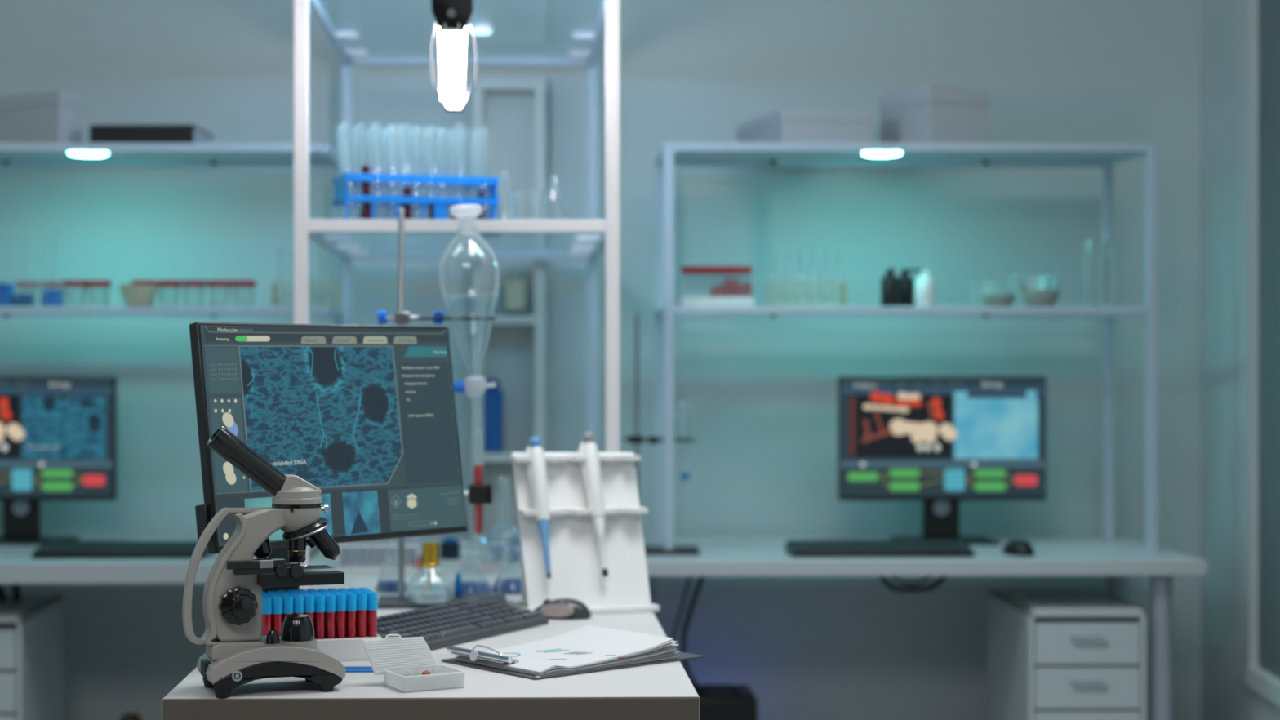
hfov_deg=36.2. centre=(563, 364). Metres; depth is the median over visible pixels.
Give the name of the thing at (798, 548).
keyboard
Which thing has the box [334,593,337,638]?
tube
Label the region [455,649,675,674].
paper sheet
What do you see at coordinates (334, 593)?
tube
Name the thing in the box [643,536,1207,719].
desk
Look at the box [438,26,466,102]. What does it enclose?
diffuser
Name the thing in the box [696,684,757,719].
case
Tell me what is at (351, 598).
tube
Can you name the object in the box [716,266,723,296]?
tube
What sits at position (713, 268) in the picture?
tube
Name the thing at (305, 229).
shelving unit
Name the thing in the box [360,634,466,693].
box
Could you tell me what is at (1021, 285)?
pestle
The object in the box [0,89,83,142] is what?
storage box
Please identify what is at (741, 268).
tube
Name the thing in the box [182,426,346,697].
microscope
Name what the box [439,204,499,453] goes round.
funnel
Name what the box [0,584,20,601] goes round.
cable
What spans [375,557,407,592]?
flask
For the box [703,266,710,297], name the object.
tube
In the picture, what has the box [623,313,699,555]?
stand
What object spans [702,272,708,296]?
tube
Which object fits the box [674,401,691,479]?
funnel
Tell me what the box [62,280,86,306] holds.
cup
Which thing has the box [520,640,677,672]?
paper sheet
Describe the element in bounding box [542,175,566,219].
flask
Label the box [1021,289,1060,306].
bowl
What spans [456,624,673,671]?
paper sheet
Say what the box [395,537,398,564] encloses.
test tube
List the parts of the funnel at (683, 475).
stopcock handle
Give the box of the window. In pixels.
[1239,0,1279,706]
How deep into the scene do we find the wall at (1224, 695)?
5.13 m
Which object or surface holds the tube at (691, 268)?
in the tray at (682, 301)
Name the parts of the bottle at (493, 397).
lid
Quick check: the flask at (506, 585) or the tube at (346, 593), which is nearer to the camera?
the tube at (346, 593)
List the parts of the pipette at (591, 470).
handle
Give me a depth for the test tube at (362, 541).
4.46 m
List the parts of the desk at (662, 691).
plastic strip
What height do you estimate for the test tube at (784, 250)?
0.141 m
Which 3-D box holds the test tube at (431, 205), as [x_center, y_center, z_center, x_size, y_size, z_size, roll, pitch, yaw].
[-0.279,-0.412,4.220,0.022,0.212,0.022,0,0,-17]
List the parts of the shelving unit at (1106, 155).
post, rail, rail, post, rail, rail, rail, rail, foot rail, post, rail, rail, post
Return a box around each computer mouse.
[532,598,591,619]
[1002,538,1034,556]
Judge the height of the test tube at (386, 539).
0.121 m
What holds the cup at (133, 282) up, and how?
on the shelving unit at (11, 154)
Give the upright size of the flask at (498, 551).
0.199 m
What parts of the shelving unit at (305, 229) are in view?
post, rail, rail, post, rail, rail, rail, post, rail, rail, post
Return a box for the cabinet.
[472,75,545,540]
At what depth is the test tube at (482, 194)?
4.28 m
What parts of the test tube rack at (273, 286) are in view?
post, plate, post, post, post, post, plate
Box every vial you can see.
[413,555,422,569]
[453,573,462,595]
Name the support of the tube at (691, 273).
in the tray at (682, 301)
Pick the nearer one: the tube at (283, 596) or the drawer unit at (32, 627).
the tube at (283, 596)
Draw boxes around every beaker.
[0,277,16,306]
[14,293,33,306]
[41,289,64,306]
[459,541,507,574]
[509,189,547,219]
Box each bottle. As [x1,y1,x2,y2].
[440,537,460,559]
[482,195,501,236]
[483,379,503,452]
[880,268,899,306]
[898,269,922,306]
[915,271,934,306]
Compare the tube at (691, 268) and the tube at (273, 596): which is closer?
the tube at (273, 596)
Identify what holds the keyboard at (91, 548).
on the desk at (17, 566)
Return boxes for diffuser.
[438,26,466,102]
[444,101,460,106]
[472,30,491,34]
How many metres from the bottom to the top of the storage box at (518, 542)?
0.042 m
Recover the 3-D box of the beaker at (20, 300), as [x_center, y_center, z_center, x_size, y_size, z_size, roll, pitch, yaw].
[-1.342,-0.180,4.870,0.052,0.073,0.052,0,0,0]
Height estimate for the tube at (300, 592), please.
0.100 m
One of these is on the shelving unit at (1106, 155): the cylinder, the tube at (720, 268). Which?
the cylinder
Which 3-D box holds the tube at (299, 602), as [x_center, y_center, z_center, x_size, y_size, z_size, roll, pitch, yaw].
[-0.413,0.411,3.057,0.016,0.100,0.016,0,0,-21]
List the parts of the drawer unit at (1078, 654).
drawer, drawer, drawer, handle, handle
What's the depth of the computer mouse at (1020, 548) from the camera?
4.76 m
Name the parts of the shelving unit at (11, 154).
rail, rail, rail, rail, rail, rail, post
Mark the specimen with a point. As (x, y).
(426, 672)
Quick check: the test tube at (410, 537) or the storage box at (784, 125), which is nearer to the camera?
the test tube at (410, 537)
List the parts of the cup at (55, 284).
lid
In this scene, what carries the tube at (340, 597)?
in the tray at (346, 649)
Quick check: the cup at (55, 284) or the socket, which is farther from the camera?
the cup at (55, 284)
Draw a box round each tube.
[262,595,270,635]
[262,596,271,635]
[269,593,279,630]
[271,595,280,630]
[272,596,283,636]
[280,592,289,625]
[282,595,291,622]
[283,595,293,617]
[292,594,302,614]
[293,595,304,614]
[299,591,309,594]
[302,593,312,614]
[304,595,315,626]
[314,593,323,638]
[315,595,325,639]
[324,593,333,638]
[325,595,336,639]
[333,591,342,636]
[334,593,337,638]
[336,593,346,638]
[342,591,352,636]
[345,592,354,637]
[346,593,356,638]
[355,591,364,637]
[356,541,363,565]
[357,592,367,637]
[360,165,371,219]
[360,208,364,219]
[366,591,374,636]
[367,592,377,637]
[371,540,377,565]
[386,538,392,566]
[394,538,398,565]
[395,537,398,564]
[403,186,411,219]
[404,537,409,564]
[409,537,413,565]
[422,151,422,194]
[429,203,433,219]
[451,204,460,219]
[473,465,483,534]
[477,191,486,219]
[682,266,688,297]
[688,266,696,297]
[688,273,694,296]
[696,266,702,297]
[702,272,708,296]
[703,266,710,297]
[710,266,716,297]
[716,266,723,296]
[717,266,724,297]
[724,266,731,297]
[731,266,737,297]
[738,266,745,297]
[745,266,751,297]
[783,249,784,302]
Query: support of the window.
in the wall at (1224, 695)
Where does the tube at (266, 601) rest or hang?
in the tray at (346, 649)
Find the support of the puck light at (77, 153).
attached to the shelving unit at (11, 154)
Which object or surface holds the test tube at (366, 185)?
in the test tube rack at (488, 184)
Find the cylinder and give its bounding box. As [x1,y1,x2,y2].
[1097,240,1112,306]
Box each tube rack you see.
[271,281,341,308]
[333,173,498,219]
[337,541,419,570]
[766,281,847,306]
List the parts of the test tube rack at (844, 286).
plate, post, post, post, post, post, post, plate, post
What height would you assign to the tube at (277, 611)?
0.100 m
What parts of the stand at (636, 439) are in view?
rod, plate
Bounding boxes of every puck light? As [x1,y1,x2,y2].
[68,151,109,155]
[468,24,493,34]
[861,151,902,155]
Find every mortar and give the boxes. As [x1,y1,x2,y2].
[118,284,159,306]
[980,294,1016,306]
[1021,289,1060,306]
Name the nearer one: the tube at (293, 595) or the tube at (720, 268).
the tube at (293, 595)
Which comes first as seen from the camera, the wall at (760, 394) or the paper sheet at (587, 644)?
the paper sheet at (587, 644)
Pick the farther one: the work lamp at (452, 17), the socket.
the work lamp at (452, 17)
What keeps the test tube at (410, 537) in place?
in the tube rack at (363, 567)
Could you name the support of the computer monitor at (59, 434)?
on the desk at (17, 566)
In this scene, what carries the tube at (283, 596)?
in the tray at (346, 649)
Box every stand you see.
[377,208,507,608]
[510,452,659,613]
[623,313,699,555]
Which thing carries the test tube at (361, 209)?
in the test tube rack at (488, 184)
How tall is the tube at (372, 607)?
0.100 m
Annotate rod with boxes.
[21,231,30,293]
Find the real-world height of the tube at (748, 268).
0.077 m
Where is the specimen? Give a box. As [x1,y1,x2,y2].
[422,670,431,675]
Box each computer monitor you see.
[0,376,117,545]
[189,321,467,593]
[837,376,1046,545]
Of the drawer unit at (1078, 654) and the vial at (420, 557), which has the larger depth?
the drawer unit at (1078, 654)
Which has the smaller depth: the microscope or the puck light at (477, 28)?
the microscope
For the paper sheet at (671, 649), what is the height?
0.013 m
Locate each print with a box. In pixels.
[504,648,568,657]
[548,651,616,659]
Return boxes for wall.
[0,0,1200,719]
[1200,0,1279,719]
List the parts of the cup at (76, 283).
lid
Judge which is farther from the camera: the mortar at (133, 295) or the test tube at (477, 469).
the mortar at (133, 295)
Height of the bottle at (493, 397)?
0.193 m
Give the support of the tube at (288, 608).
in the tray at (346, 649)
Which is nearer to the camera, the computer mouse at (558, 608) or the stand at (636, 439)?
the computer mouse at (558, 608)
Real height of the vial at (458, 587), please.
0.044 m
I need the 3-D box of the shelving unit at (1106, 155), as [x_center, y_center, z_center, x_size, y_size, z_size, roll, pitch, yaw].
[0.853,-0.041,5.000,1.217,1.011,0.384,0,0,-1]
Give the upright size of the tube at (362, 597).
0.100 m
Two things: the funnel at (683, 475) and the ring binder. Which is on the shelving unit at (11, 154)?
the ring binder
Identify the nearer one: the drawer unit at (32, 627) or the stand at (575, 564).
the stand at (575, 564)
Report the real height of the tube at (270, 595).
0.100 m
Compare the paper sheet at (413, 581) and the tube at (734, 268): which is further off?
the tube at (734, 268)
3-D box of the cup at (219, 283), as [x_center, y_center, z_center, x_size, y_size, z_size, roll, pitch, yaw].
[-0.865,-0.177,4.920,0.064,0.068,0.064,0,0,0]
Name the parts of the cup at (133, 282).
lid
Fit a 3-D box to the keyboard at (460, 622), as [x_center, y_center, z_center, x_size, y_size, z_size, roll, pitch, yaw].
[-0.194,0.444,3.357,0.142,0.043,0.430,0,0,30]
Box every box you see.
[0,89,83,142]
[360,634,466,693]
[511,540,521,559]
[736,108,874,142]
[878,85,990,142]
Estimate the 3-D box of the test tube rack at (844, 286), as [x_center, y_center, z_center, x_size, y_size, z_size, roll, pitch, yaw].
[0.614,-0.176,4.940,0.198,0.065,0.060,0,0,0]
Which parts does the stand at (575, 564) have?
leg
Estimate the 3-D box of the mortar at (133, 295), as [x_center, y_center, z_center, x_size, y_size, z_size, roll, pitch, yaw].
[-1.054,-0.170,4.860,0.099,0.054,0.099,0,0,0]
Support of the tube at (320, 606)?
in the tray at (346, 649)
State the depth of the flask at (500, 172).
4.19 m
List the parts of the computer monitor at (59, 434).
foot plate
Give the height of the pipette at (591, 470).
0.269 m
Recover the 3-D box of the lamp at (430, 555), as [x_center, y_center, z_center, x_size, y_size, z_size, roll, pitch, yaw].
[-0.255,0.398,3.758,0.094,0.113,0.094,0,0,0]
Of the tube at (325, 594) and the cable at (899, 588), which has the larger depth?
the cable at (899, 588)
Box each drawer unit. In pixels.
[0,595,63,719]
[987,588,1146,719]
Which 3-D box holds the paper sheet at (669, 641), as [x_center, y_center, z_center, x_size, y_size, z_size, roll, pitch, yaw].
[0.002,0.444,3.061,0.270,0.024,0.212,0,0,-40]
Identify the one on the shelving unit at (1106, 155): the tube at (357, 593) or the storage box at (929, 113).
the storage box at (929, 113)
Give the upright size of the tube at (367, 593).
0.100 m
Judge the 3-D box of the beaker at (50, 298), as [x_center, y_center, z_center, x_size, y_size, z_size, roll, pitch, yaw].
[-1.272,-0.177,4.870,0.062,0.067,0.062,0,0,0]
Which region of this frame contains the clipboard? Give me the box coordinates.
[441,644,704,679]
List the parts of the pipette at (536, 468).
handle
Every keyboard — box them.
[31,540,209,558]
[377,598,548,650]
[784,539,974,557]
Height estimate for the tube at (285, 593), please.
0.100 m
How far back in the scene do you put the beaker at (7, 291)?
4.85 m
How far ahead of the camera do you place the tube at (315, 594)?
3.08 m
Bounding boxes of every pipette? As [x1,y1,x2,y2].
[524,436,551,578]
[577,431,608,576]
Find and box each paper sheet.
[352,577,451,586]
[455,646,675,673]
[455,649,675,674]
[455,653,677,675]
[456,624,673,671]
[456,640,674,672]
[457,653,678,675]
[457,656,675,675]
[458,643,679,672]
[458,650,679,675]
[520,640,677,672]
[541,648,675,674]
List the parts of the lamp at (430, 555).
glass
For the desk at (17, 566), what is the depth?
4.59 m
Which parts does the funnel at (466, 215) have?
stopcock handle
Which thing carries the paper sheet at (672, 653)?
on the paper sheet at (674, 654)
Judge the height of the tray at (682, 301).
0.027 m
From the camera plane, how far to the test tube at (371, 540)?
4.46 m
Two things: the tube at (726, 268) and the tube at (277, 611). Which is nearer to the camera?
the tube at (277, 611)
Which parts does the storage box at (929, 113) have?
lid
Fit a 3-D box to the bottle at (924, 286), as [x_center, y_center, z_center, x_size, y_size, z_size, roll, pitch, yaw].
[0.908,-0.189,4.910,0.048,0.092,0.048,0,0,0]
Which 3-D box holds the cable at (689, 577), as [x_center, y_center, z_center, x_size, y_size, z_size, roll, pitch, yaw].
[0.310,0.701,4.990,0.073,0.399,0.008,0,0,0]
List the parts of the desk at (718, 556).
leg, leg, leg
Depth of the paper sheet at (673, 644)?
3.03 m
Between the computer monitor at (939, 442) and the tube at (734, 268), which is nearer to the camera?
the tube at (734, 268)
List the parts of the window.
pane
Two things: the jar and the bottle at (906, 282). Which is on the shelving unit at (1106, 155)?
the bottle at (906, 282)
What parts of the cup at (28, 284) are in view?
lid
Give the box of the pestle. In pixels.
[1017,282,1029,290]
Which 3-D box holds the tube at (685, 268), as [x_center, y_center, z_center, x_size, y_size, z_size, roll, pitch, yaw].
[0.308,-0.209,4.926,0.017,0.077,0.017,0,0,0]
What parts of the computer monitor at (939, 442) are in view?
foot plate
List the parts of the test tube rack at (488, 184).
plate, slot post, slot post, slot post, slot post, slot post, panel, slot post, plate, slot post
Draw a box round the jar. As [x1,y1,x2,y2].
[504,270,527,315]
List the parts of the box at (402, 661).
lid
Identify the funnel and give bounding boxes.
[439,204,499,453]
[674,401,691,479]
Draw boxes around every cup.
[13,280,39,302]
[40,280,66,301]
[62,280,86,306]
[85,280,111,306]
[131,280,155,306]
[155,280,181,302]
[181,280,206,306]
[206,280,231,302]
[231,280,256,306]
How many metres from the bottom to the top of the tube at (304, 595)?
0.100 m
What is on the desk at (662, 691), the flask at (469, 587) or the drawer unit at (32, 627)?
the flask at (469, 587)
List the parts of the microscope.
handle, coarse focus knob, fine focus knob, arm, carriage plate, dimmer knob, trim, stage knob, stage knob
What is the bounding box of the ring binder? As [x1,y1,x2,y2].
[89,124,215,142]
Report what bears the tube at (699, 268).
in the tray at (682, 301)
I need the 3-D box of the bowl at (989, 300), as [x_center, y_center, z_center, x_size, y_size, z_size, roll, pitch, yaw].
[1.093,-0.159,4.910,0.090,0.032,0.090,0,0,0]
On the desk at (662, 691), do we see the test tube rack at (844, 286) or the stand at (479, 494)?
the stand at (479, 494)
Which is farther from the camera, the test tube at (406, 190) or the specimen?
the test tube at (406, 190)
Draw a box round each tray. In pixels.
[316,634,382,661]
[677,297,754,306]
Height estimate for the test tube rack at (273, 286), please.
0.065 m
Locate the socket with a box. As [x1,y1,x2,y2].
[200,658,211,679]
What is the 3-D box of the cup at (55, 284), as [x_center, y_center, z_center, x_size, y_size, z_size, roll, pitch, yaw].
[-1.297,-0.177,4.980,0.064,0.068,0.064,0,0,0]
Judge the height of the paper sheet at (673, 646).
0.015 m
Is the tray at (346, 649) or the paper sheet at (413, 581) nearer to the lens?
the tray at (346, 649)
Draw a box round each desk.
[0,537,319,584]
[162,538,699,719]
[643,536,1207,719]
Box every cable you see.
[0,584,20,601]
[671,576,691,639]
[680,576,704,693]
[878,576,947,591]
[889,576,932,585]
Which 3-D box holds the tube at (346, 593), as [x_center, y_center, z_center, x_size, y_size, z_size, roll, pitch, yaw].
[-0.338,0.411,3.097,0.016,0.100,0.016,0,0,-23]
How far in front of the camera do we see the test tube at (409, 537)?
4.49 m
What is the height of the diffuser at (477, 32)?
0.002 m
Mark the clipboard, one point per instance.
(473, 654)
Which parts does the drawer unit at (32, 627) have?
drawer, drawer, drawer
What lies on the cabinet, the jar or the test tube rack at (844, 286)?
the jar
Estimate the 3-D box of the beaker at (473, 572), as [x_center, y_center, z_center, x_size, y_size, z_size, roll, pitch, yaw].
[-0.177,0.430,4.372,0.107,0.070,0.107,0,0,0]
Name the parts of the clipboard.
clip lever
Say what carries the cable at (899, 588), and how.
hanging from the desk at (718, 556)
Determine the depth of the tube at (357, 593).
3.10 m
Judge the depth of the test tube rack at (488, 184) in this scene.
4.21 m
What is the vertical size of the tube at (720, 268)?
0.077 m
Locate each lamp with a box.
[406,542,454,604]
[431,0,476,111]
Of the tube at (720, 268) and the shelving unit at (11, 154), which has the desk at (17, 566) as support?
the shelving unit at (11, 154)
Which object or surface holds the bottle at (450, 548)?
on the desk at (662, 691)
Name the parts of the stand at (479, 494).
clamp knob, rod, clamp knob, plate, clamp arm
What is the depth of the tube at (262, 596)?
3.05 m
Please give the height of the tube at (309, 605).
0.100 m
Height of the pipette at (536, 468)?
0.262 m
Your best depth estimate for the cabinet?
5.29 m
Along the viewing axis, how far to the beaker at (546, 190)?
4.16 m
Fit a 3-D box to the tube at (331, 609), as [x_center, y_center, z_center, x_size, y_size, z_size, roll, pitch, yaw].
[-0.365,0.412,3.071,0.016,0.100,0.016,0,0,27]
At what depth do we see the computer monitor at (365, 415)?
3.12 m
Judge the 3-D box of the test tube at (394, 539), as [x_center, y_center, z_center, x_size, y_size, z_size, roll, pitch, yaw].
[-0.377,0.399,4.466,0.017,0.121,0.017,0,0,0]
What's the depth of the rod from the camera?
4.87 m
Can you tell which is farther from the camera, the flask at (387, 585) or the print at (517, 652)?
the flask at (387, 585)
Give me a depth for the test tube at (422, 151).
4.28 m
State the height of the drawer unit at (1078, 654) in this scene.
0.622 m
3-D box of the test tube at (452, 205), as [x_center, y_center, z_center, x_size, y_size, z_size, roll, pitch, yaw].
[-0.234,-0.414,4.267,0.022,0.216,0.022,0,0,-17]
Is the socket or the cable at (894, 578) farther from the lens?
the cable at (894, 578)
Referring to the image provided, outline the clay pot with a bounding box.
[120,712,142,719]
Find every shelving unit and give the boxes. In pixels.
[0,142,341,324]
[293,0,619,588]
[654,142,1157,553]
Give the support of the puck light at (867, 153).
attached to the shelving unit at (1106, 155)
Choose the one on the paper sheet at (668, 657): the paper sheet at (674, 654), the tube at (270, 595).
the paper sheet at (674, 654)
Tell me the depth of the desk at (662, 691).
2.79 m
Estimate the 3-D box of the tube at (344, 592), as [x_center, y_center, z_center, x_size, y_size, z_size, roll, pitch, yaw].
[-0.343,0.411,3.113,0.016,0.100,0.016,0,0,45]
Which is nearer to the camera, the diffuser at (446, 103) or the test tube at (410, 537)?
the diffuser at (446, 103)
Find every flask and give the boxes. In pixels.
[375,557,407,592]
[447,551,493,595]
[485,477,521,562]
[491,549,521,594]
[494,172,515,219]
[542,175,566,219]
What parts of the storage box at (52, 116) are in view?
lid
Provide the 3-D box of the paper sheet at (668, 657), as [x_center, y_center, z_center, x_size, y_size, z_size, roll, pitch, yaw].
[0.006,0.460,3.061,0.274,0.002,0.209,0,0,-40]
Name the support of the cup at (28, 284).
on the shelving unit at (11, 154)
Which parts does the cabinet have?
shelf, panel, shelf, panel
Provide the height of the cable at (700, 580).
0.506 m

